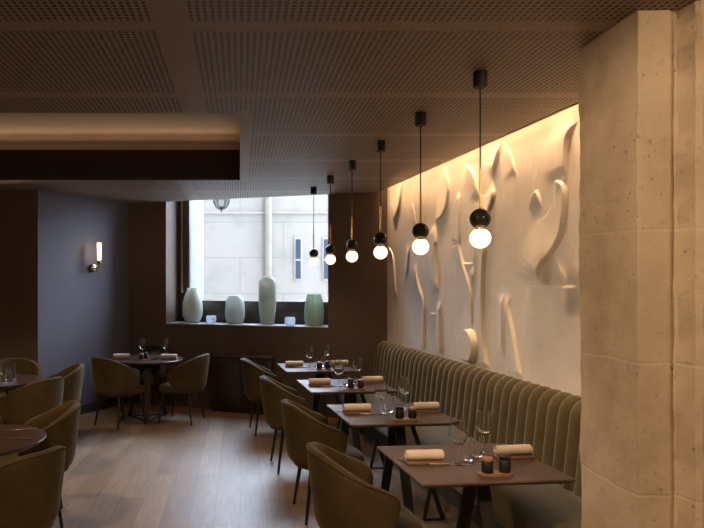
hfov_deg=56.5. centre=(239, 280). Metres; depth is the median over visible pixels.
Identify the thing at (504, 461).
pot
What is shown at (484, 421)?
bowl
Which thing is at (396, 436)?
dining table
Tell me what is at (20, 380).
round table
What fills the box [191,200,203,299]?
wall
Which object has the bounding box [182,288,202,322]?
glass vase
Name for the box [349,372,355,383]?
water tumbler
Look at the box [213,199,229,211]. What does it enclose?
street lantern
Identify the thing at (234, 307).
glass vase
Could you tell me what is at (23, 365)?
velvet armchair
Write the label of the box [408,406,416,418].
pot
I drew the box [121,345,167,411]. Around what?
velvet armchair
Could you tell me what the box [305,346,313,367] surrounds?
wine glass
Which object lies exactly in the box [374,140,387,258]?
pendant lamp
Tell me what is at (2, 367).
water tumbler
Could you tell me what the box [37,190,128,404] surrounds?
wall
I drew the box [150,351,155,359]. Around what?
water tumbler
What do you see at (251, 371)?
velvet armchair
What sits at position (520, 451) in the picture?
rolled napkin
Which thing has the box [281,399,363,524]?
velvet armchair
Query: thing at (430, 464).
table knife
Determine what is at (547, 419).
upholstered bench
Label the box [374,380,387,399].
bowl
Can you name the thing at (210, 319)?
glass cup
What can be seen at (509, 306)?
wall
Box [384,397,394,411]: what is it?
water tumbler
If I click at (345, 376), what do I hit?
water tumbler
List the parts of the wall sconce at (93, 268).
lamp shade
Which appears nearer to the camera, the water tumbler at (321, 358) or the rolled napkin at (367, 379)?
the rolled napkin at (367, 379)
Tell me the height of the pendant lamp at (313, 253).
0.928 m
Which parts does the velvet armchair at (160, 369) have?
backrest, seat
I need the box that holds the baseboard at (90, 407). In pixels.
[80,396,129,414]
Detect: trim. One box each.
[0,143,239,149]
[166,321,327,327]
[379,102,577,191]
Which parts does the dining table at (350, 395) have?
leg, leg, leg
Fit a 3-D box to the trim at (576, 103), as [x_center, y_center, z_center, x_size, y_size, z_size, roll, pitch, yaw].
[2.204,-1.160,2.879,0.012,0.120,10.100,0,0,-6]
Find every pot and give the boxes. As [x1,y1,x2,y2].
[139,353,143,359]
[317,361,321,368]
[325,361,329,368]
[348,378,353,387]
[357,379,363,387]
[396,406,403,418]
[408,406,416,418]
[481,456,493,473]
[499,454,510,472]
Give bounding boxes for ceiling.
[0,0,699,202]
[0,113,239,142]
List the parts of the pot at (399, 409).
lid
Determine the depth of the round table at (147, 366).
7.98 m
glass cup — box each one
[206,315,215,323]
[285,317,294,325]
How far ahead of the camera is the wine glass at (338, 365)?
5.92 m
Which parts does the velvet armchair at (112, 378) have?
leg, backrest, leg, seat, leg, leg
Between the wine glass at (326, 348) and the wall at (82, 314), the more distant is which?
the wall at (82, 314)
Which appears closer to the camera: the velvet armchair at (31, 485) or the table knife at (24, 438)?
the velvet armchair at (31, 485)
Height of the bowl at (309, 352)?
0.138 m
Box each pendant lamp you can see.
[309,187,317,265]
[325,175,335,264]
[346,160,357,261]
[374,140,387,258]
[412,112,428,254]
[469,70,490,247]
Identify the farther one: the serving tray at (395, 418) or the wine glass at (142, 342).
the wine glass at (142, 342)
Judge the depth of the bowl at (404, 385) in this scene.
4.88 m
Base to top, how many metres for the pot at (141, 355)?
0.077 m
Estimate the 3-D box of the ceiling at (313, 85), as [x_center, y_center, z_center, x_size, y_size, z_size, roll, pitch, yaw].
[-1.652,-1.113,3.800,8.696,0.025,13.600,0,0,0]
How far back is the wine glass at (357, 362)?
6.15 m
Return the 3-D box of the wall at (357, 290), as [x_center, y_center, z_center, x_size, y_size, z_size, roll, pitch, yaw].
[0.179,-0.020,8.673,4.050,3.500,0.420,0,0,19]
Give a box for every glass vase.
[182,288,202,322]
[225,296,244,323]
[259,276,275,324]
[304,294,323,325]
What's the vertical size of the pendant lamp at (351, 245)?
0.928 m
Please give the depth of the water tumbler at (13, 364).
6.44 m
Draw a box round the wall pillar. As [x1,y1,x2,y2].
[578,0,703,527]
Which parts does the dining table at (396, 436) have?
leg, leg, leg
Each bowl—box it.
[305,346,313,357]
[334,360,343,374]
[353,357,362,371]
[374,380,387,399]
[398,376,410,394]
[449,417,467,444]
[475,409,492,434]
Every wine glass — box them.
[139,339,145,352]
[162,338,169,348]
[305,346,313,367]
[323,344,330,356]
[334,360,343,386]
[353,357,362,382]
[374,380,387,414]
[398,376,410,409]
[449,417,467,465]
[475,409,492,454]
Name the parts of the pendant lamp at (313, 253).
globe, cord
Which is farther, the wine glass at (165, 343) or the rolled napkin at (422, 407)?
the wine glass at (165, 343)
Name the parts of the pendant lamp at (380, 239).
cord, globe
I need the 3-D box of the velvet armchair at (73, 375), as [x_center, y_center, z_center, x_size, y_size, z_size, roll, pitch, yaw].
[-1.954,1.311,6.785,0.604,0.842,0.607,0,0,-18]
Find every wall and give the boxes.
[0,190,36,362]
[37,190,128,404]
[129,189,386,417]
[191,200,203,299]
[387,104,580,395]
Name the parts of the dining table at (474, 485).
leg, leg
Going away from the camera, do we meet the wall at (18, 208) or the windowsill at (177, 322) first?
the wall at (18, 208)
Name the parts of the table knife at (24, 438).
handle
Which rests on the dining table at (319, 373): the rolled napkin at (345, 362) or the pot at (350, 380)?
the rolled napkin at (345, 362)
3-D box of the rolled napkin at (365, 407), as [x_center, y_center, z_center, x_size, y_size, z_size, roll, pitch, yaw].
[0.867,0.945,4.745,0.210,0.070,0.088,0,0,-4]
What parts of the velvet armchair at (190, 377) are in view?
leg, leg, seat, backrest, leg, leg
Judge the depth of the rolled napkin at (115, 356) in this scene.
8.00 m
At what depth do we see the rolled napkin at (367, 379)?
6.10 m
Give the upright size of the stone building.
4.450 m
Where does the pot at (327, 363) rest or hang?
on the serving tray
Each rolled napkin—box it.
[113,353,129,359]
[160,354,177,359]
[285,361,303,367]
[308,378,330,386]
[330,360,348,366]
[342,403,371,413]
[361,376,382,383]
[403,449,445,464]
[411,402,440,412]
[492,444,534,459]
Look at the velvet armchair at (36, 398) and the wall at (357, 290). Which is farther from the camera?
the wall at (357, 290)
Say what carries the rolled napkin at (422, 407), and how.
on the dining table at (396, 436)
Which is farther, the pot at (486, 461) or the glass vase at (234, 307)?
the glass vase at (234, 307)
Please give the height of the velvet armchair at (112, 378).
0.842 m
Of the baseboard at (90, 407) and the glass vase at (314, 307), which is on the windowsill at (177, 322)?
the glass vase at (314, 307)
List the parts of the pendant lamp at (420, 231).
globe, cord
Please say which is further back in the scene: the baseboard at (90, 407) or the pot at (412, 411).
the baseboard at (90, 407)
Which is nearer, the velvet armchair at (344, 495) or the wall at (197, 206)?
the velvet armchair at (344, 495)
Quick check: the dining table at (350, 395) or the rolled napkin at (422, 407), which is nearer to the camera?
the rolled napkin at (422, 407)
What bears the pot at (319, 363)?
on the serving tray
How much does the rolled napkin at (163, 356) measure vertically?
0.070 m
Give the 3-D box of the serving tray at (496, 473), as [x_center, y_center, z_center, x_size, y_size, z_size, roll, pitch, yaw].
[1.296,0.974,3.242,0.182,0.012,0.072,0,0,-6]
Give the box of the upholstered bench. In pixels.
[340,341,581,527]
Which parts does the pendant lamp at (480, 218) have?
globe, cord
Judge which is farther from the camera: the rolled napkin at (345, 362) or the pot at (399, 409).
the rolled napkin at (345, 362)
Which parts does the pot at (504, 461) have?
lid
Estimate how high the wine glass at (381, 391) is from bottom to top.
0.243 m
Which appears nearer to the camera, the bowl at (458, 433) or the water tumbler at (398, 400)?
the bowl at (458, 433)
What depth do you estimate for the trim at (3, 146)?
7.57 m
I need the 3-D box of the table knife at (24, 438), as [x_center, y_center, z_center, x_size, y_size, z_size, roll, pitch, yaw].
[-1.380,0.974,3.972,0.230,0.011,0.016,0,0,14]
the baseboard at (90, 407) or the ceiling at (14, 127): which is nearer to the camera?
the ceiling at (14, 127)
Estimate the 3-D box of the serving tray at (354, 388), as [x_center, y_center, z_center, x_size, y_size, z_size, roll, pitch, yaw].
[1.046,0.974,5.792,0.182,0.012,0.072,0,0,-6]
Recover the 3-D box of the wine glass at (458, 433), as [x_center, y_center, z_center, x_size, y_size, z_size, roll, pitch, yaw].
[1.167,0.858,3.425,0.098,0.243,0.098,0,0,0]
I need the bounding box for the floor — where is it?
[51,403,479,527]
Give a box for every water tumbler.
[0,365,5,381]
[5,365,12,381]
[8,362,15,377]
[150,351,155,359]
[155,350,160,358]
[313,357,318,366]
[319,356,324,365]
[342,373,349,384]
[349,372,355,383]
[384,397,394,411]
[394,396,402,409]
[461,439,474,460]
[470,436,483,456]
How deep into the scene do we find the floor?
5.66 m
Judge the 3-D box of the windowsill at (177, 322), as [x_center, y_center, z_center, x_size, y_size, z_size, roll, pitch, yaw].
[0.110,0.589,8.681,2.272,0.012,0.412,0,0,19]
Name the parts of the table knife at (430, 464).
handle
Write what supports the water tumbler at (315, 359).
on the dining table at (319, 373)
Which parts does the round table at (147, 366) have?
leg, leg, leg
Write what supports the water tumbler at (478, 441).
on the dining table at (474, 485)
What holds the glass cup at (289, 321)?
on the windowsill at (177, 322)
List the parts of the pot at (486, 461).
lid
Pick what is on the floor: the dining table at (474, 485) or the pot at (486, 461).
the dining table at (474, 485)
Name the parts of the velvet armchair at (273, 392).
leg, seat, leg, backrest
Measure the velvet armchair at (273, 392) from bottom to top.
0.842 m
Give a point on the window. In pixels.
(284, 309)
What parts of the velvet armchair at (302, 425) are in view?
leg, leg, backrest, seat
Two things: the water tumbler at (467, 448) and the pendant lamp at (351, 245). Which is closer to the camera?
the water tumbler at (467, 448)
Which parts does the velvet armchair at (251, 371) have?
leg, seat, leg, backrest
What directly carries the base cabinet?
on the floor
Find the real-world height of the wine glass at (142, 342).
0.243 m
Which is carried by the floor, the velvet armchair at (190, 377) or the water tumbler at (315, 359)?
the velvet armchair at (190, 377)
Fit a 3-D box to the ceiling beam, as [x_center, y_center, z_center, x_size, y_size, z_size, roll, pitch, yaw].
[-2.997,-1.262,6.970,6.006,0.329,0.030,0,0,0]
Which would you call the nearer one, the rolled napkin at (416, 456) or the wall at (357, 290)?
the rolled napkin at (416, 456)
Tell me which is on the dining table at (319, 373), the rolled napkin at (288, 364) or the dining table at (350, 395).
the rolled napkin at (288, 364)
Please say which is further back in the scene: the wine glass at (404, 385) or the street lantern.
the street lantern
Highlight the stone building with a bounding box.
[204,194,327,301]
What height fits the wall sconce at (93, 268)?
0.440 m
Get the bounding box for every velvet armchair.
[0,358,41,397]
[0,376,64,424]
[0,400,80,527]
[0,445,66,527]
[46,363,84,403]
[91,357,145,429]
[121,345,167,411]
[158,353,209,425]
[240,358,281,435]
[259,375,310,473]
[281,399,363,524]
[306,442,422,527]
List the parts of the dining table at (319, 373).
leg, leg, leg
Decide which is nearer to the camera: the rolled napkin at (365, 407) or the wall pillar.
the wall pillar
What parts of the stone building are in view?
cornice, pane, pane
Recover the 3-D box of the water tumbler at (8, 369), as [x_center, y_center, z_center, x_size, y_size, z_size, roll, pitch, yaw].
[-2.245,0.902,6.220,0.070,0.155,0.070,0,0,0]
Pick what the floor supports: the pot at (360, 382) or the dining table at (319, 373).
the dining table at (319, 373)
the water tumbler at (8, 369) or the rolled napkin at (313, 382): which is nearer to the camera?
the rolled napkin at (313, 382)
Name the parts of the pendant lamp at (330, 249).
globe, cord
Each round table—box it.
[0,374,42,394]
[0,424,45,455]
[112,354,182,421]
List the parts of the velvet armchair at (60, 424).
seat, backrest, leg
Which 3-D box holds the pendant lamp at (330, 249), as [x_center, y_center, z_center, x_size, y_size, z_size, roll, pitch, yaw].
[0.945,-0.636,6.685,0.108,0.928,0.108,0,0,0]
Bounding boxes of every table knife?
[1,437,34,439]
[429,463,470,465]
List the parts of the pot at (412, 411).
lid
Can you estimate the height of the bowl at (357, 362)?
0.138 m
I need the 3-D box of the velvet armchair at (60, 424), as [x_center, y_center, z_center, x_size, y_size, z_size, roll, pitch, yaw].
[-1.454,1.311,4.615,0.604,0.842,0.607,0,0,-16]
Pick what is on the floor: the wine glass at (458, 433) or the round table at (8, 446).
the round table at (8, 446)
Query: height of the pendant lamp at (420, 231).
0.928 m
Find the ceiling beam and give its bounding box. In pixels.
[0,150,239,179]
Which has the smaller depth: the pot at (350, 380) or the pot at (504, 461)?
the pot at (504, 461)
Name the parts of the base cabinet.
door, panel, door, panel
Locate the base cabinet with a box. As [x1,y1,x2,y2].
[210,353,275,414]
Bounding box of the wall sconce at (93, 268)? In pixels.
[89,243,101,275]
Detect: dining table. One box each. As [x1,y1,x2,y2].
[276,363,356,434]
[296,379,397,468]
[326,403,451,520]
[376,443,575,527]
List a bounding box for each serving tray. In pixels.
[346,387,365,389]
[393,417,418,420]
[478,470,513,476]
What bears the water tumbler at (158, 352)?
on the round table at (147, 366)
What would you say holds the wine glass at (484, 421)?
on the dining table at (474, 485)
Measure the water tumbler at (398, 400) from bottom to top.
0.105 m
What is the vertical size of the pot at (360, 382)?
0.077 m
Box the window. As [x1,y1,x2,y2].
[178,201,327,324]
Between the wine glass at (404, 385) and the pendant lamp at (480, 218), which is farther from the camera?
the wine glass at (404, 385)
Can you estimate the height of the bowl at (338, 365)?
0.138 m
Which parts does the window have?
rod, rail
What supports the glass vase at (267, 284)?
on the windowsill at (177, 322)

